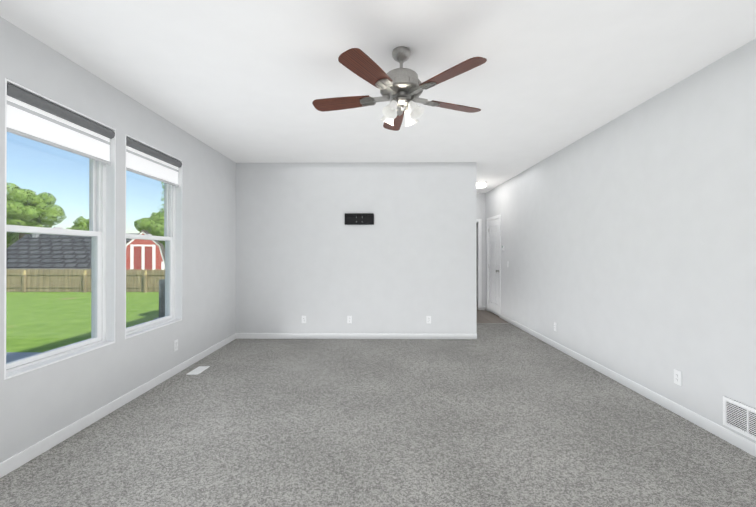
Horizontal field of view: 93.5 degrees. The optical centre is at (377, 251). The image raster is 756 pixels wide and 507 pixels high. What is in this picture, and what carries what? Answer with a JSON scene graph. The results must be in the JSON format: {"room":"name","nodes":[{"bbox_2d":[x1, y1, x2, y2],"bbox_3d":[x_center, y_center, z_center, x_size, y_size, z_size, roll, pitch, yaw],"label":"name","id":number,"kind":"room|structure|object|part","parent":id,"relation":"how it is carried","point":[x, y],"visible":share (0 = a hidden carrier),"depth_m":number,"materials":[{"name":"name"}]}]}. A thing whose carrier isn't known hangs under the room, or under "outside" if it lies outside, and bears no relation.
{"room":"living room","nodes":[
{"label":"living room","id":0,"kind":"room"},
{"bbox_2d":[0,16,235,462],"bbox_3d":[-2.286,-0.030,2.267,0.160,2.700,6.640,0,0,1],"label":"wall","id":1,"kind":"structure","parent":0,"point":[39,404],"depth_m":3.06,"materials":[{"name":"paint"}]},
{"bbox_2d":[4,78,115,379],"bbox_3d":[-2.289,-0.137,2.550,0.169,1.794,0.884,0,0,1],"label":"window","id":2,"kind":"structure","parent":1,"relation":"in","point":[101,232],"depth_m":2.87,"materials":[{"name":"plastic"}]},
{"bbox_2d":[7,83,114,164],"bbox_3d":[-2.237,-0.875,2.551,0.074,0.292,0.853,0,0,1],"label":"window blind","id":3,"kind":"object","parent":2,"relation":"attached to","point":[34,117],"visible":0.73,"depth_m":2.46,"materials":[{"name":"white fabric"}]},
{"bbox_2d":[0,333,235,477],"bbox_3d":[-2.200,1.278,2.262,0.013,0.085,6.400,0,0,1],"label":"baseboard","id":4,"kind":"structure","parent":1,"relation":"attached to","point":[16,461],"depth_m":2.73,"materials":[{"name":"white wood"}]},
{"bbox_2d":[125,134,181,338],"bbox_3d":[-2.279,-0.134,3.550,0.169,1.794,0.894,0,0,1],"label":"window","id":5,"kind":"structure","parent":1,"relation":"in","point":[172,236],"depth_m":3.91,"materials":[{"name":"plastic"}]},
{"bbox_2d":[126,137,181,186],"bbox_3d":[-2.227,-0.872,3.551,0.074,0.292,0.863,0,0,1],"label":"window blind","id":6,"kind":"object","parent":5,"relation":"attached to","point":[145,161],"visible":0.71,"depth_m":3.49,"materials":[{"name":"white fabric"}]},
{"bbox_2d":[174,339,177,350],"bbox_3d":[-2.186,1.015,3.863,0.008,0.115,0.070,0,0,1],"label":"electrical outlet","id":7,"kind":"object","parent":1,"relation":"attached to","point":[175,345],"visible":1,"depth_m":3.86,"materials":[{"name":"white plastic"}]},
{"bbox_2d":[236,162,476,333],"bbox_3d":[-0.328,-0.021,5.507,3.690,2.700,0.120,0,0,1],"label":"wall","id":8,"kind":"structure","parent":0,"point":[406,262],"depth_m":5.45,"materials":[{"name":"paint"}]},
{"bbox_2d":[347,316,351,322],"bbox_3d":[-0.424,1.034,5.441,0.070,0.115,0.008,0,0,1],"label":"electrical outlet","id":9,"kind":"object","parent":8,"relation":"attached to","point":[349,319],"visible":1,"depth_m":5.44,"materials":[{"name":"white plastic"}]},
{"bbox_2d":[236,333,476,338],"bbox_3d":[-0.312,1.286,5.437,3.664,0.085,0.020,0,0,1],"label":"baseboard","id":10,"kind":"structure","parent":8,"relation":"attached to","point":[238,335],"depth_m":5.43,"materials":[{"name":"white wood"}]},
{"bbox_2d":[345,213,373,224],"bbox_3d":[-0.274,-0.503,5.432,0.448,0.172,0.030,0,0,1],"label":"bracket","id":11,"kind":"object","parent":8,"relation":"attached to","point":[359,218],"visible":1,"depth_m":5.44,"materials":[{"name":"black metal"}]},
{"bbox_2d":[426,316,430,322],"bbox_3d":[0.786,1.034,5.428,0.070,0.115,0.008,0,0,1],"label":"electrical outlet","id":12,"kind":"object","parent":8,"relation":"attached to","point":[428,319],"visible":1,"depth_m":5.43,"materials":[{"name":"white plastic"}]},
{"bbox_2d":[0,324,755,506],"bbox_3d":[0.104,1.372,2.779,4.930,0.100,7.720,0,0,1],"label":"floor carpet","id":13,"kind":"object","parent":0,"point":[501,415],"visible":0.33,"depth_m":2.50,"materials":[{"name":"grey carpet"}]},
{"bbox_2d":[186,366,209,374],"bbox_3d":[-1.997,1.322,3.968,0.125,0.006,0.275,0,0,1],"label":"air vent register","id":14,"kind":"object","parent":13,"relation":"on","point":[198,370],"visible":1,"depth_m":3.96,"materials":[{"name":"white plastic"}]},
{"bbox_2d":[0,0,755,192],"bbox_3d":[0.121,-1.424,4.436,4.930,0.100,11.020,0,0,1],"label":"ceiling","id":15,"kind":"structure","parent":0,"point":[243,81],"depth_m":2.59,"materials":[{"name":"paint"}]},
{"bbox_2d":[312,46,486,130],"bbox_3d":[0.152,-1.135,2.482,1.240,0.489,1.214,0,0,1],"label":"ceiling fan","id":16,"kind":"object","parent":15,"relation":"hanging from","point":[401,87],"visible":1,"depth_m":2.36,"materials":[{"name":"brown wood"}]},
{"bbox_3d":[-0.252,-1.064,2.546,0.430,0.006,0.144,0,-11,14],"label":"blade","id":17,"kind":"part","parent":16,"relation":"part of","materials":[{"name":"brown wood"}]},
{"label":"blade","id":18,"kind":"part","parent":16,"relation":"part of","materials":[{"name":"brown wood"}]},
{"bbox_3d":[0.133,-1.063,2.873,0.144,0.006,0.430,11,-1,-4],"label":"blade","id":19,"kind":"part","parent":16,"relation":"part of","materials":[{"name":"brown wood"}]},
{"bbox_3d":[0.444,-1.065,2.117,0.144,0.006,0.430,-14,9,-40],"label":"blade","id":20,"kind":"part","parent":16,"relation":"part of","materials":[{"name":"brown wood"}]},
{"label":"blade","id":21,"kind":"part","parent":16,"relation":"part of","materials":[{"name":"brown wood"}]},
{"bbox_2d":[476,181,486,187],"bbox_3d":[2.012,-1.321,7.027,0.300,0.092,0.300,0,0,1],"label":"flush-mount ceiling light","id":22,"kind":"object","parent":15,"relation":"attached to","point":[480,184],"visible":0.6,"depth_m":6.91,"materials":[{"name":"white glass"}]},
{"bbox_2d":[476,193,485,305],"bbox_3d":[1.965,-0.013,8.284,1.080,2.700,0.120,0,0,1],"label":"wall","id":23,"kind":"structure","parent":0,"point":[480,205],"depth_m":8.22,"materials":[{"name":"paint"}]},
{"bbox_2d":[476,219,481,309],"bbox_3d":[1.975,0.289,8.275,0.872,2.096,0.136,0,0,1],"label":"trim","id":24,"kind":"structure","parent":23,"relation":"attached to","point":[479,263],"depth_m":8.21,"materials":[{"name":"white wood"}]},
{"bbox_2d":[477,309,507,322],"bbox_3d":[2.025,1.389,8.270,1.200,0.096,3.300,0,0,1],"label":"floor","id":25,"kind":"structure","parent":0,"point":[484,316],"depth_m":7.20,"materials":[{"name":"brown wood"}]},
{"bbox_2d":[477,323,510,323],"bbox_3d":[2.008,1.332,6.620,0.960,0.008,0.040,0,0,1],"label":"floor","id":26,"kind":"structure","parent":25,"relation":"on","point":[493,323],"depth_m":6.60,"materials":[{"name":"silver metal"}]},
{"bbox_2d":[486,38,755,442],"bbox_3d":[2.518,-0.026,3.618,0.120,2.700,9.440,0,0,1],"label":"wall","id":27,"kind":"structure","parent":0,"point":[628,240],"depth_m":3.12,"materials":[{"name":"paint"}]},
{"bbox_2d":[488,219,498,315],"bbox_3d":[2.494,0.319,7.622,0.116,2.007,0.766,0,0,1],"label":"hall door","id":28,"kind":"structure","parent":27,"relation":"in","point":[493,230],"depth_m":7.60,"materials":[{"name":"white wood"}]},
{"bbox_2d":[487,214,500,317],"bbox_3d":[2.550,0.287,7.617,0.136,2.096,0.912,0,0,1],"label":"door frame","id":29,"kind":"structure","parent":27,"relation":"attached to","point":[494,218],"depth_m":7.39,"materials":[{"name":"white wood"}]},
{"bbox_2d":[500,314,755,456],"bbox_3d":[2.446,1.280,3.086,0.013,0.085,8.142,0,0,1],"label":"baseboard","id":30,"kind":"structure","parent":27,"relation":"attached to","point":[744,444],"depth_m":3.08,"materials":[{"name":"white wood"}]},
{"bbox_2d":[674,369,681,385],"bbox_3d":[2.446,1.022,2.896,0.008,0.115,0.070,0,0,1],"label":"electrical outlet","id":31,"kind":"object","parent":27,"relation":"attached to","point":[677,377],"visible":1,"depth_m":2.89,"materials":[{"name":"white plastic"}]},
{"bbox_2d":[723,396,755,440],"bbox_3d":[2.436,1.115,2.116,0.012,0.200,0.780,0,0,1],"label":"air vent","id":32,"kind":"object","parent":27,"relation":"in","point":[739,417],"visible":1,"depth_m":2.39,"materials":[{"name":"white plastic"}]},
{"bbox_3d":[-54.653,1.900,40.394,170.000,5.950,44.000,0,0,1],"label":"hill","id":33,"kind":"object","parent":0,"visible":0},
{"bbox_2d":[6,232,29,247],"bbox_3d":[-47.876,-2.640,44.230,7.896,8.151,8.148,0,0,1],"label":"tree","id":34,"kind":"object","parent":33,"relation":"on","point":[10,235],"depth_m":43.80,"materials":[{"name":"green plant"}]},
{"bbox_2d":[6,182,66,238],"bbox_3d":[-39.885,-2.679,40.078,6.591,10.207,5.977,0,0,1],"label":"tree","id":35,"kind":"object","parent":33,"relation":"on","point":[29,204],"depth_m":39.58,"materials":[{"name":"green plant"}]},
{"bbox_2d":[6,233,137,269],"bbox_3d":[-24.556,1.322,30.090,10.400,6.150,8.240,0,0,1],"label":"neighbouring house","id":36,"kind":"object","parent":33,"relation":"on","point":[85,247],"depth_m":28.05,"materials":[{"name":"grey"}]},
{"bbox_2d":[68,216,88,230],"bbox_3d":[-38.408,-1.639,47.243,4.139,6.166,4.522,0,0,1],"label":"tree","id":37,"kind":"object","parent":33,"relation":"on","point":[80,225],"depth_m":45.91,"materials":[{"name":"green plant"}]},
{"bbox_2d":[126,230,164,269],"bbox_3d":[-17.012,0.410,26.074,2.745,3.950,2.834,0,0,-27],"label":"shed","id":38,"kind":"object","parent":33,"relation":"on","point":[133,252],"depth_m":24.93,"materials":[{"name":"red wood"}]},
{"bbox_2d":[134,211,164,248],"bbox_3d":[-25.999,-1.809,43.069,5.625,6.482,6.181,0,0,1],"label":"tree","id":39,"kind":"object","parent":33,"relation":"on","point":[151,220],"depth_m":41.01,"materials":[{"name":"green plant"}]},
{"bbox_2d":[158,182,163,218],"bbox_3d":[-14.403,-1.813,25.858,3.131,7.395,3.465,0,0,1],"label":"tree","id":40,"kind":"object","parent":33,"relation":"on","point":[161,212],"depth_m":25.19,"materials":[{"name":"green plant"}]},
{"label":"outside","id":41,"kind":"structure","parent":0,"visible":0},
{"bbox_2d":[6,292,158,351],"bbox_3d":[-45.165,1.836,-10.205,150.000,0.200,59.000,0,0,1],"label":"lawn","id":42,"kind":"structure","parent":41,"point":[32,341],"depth_m":9.87,"materials":[{"name":"green plant"}]},
{"bbox_2d":[6,352,41,362],"bbox_3d":[-5.459,1.753,1.544,6.170,0.030,9.300,0,0,1],"label":"patio slab","id":43,"kind":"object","parent":42,"relation":"on","point":[14,355],"depth_m":6.01,"materials":[{"name":"concrete"}]},
{"bbox_2d":[6,269,164,292],"bbox_3d":[-13.971,1.287,15.926,20.145,1.042,0.148,0,0,1],"label":"fence","id":44,"kind":"object","parent":42,"relation":"on","point":[71,282],"depth_m":15.97,"materials":[{"name":"brown wood"}]},
{"bbox_2d":[154,279,164,318],"bbox_3d":[-5.321,1.251,9.714,0.960,1.080,0.960,0,0,1],"label":"condenser","id":45,"kind":"object","parent":42,"relation":"on","point":[162,306],"depth_m":9.32,"materials":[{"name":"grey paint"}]}
]}

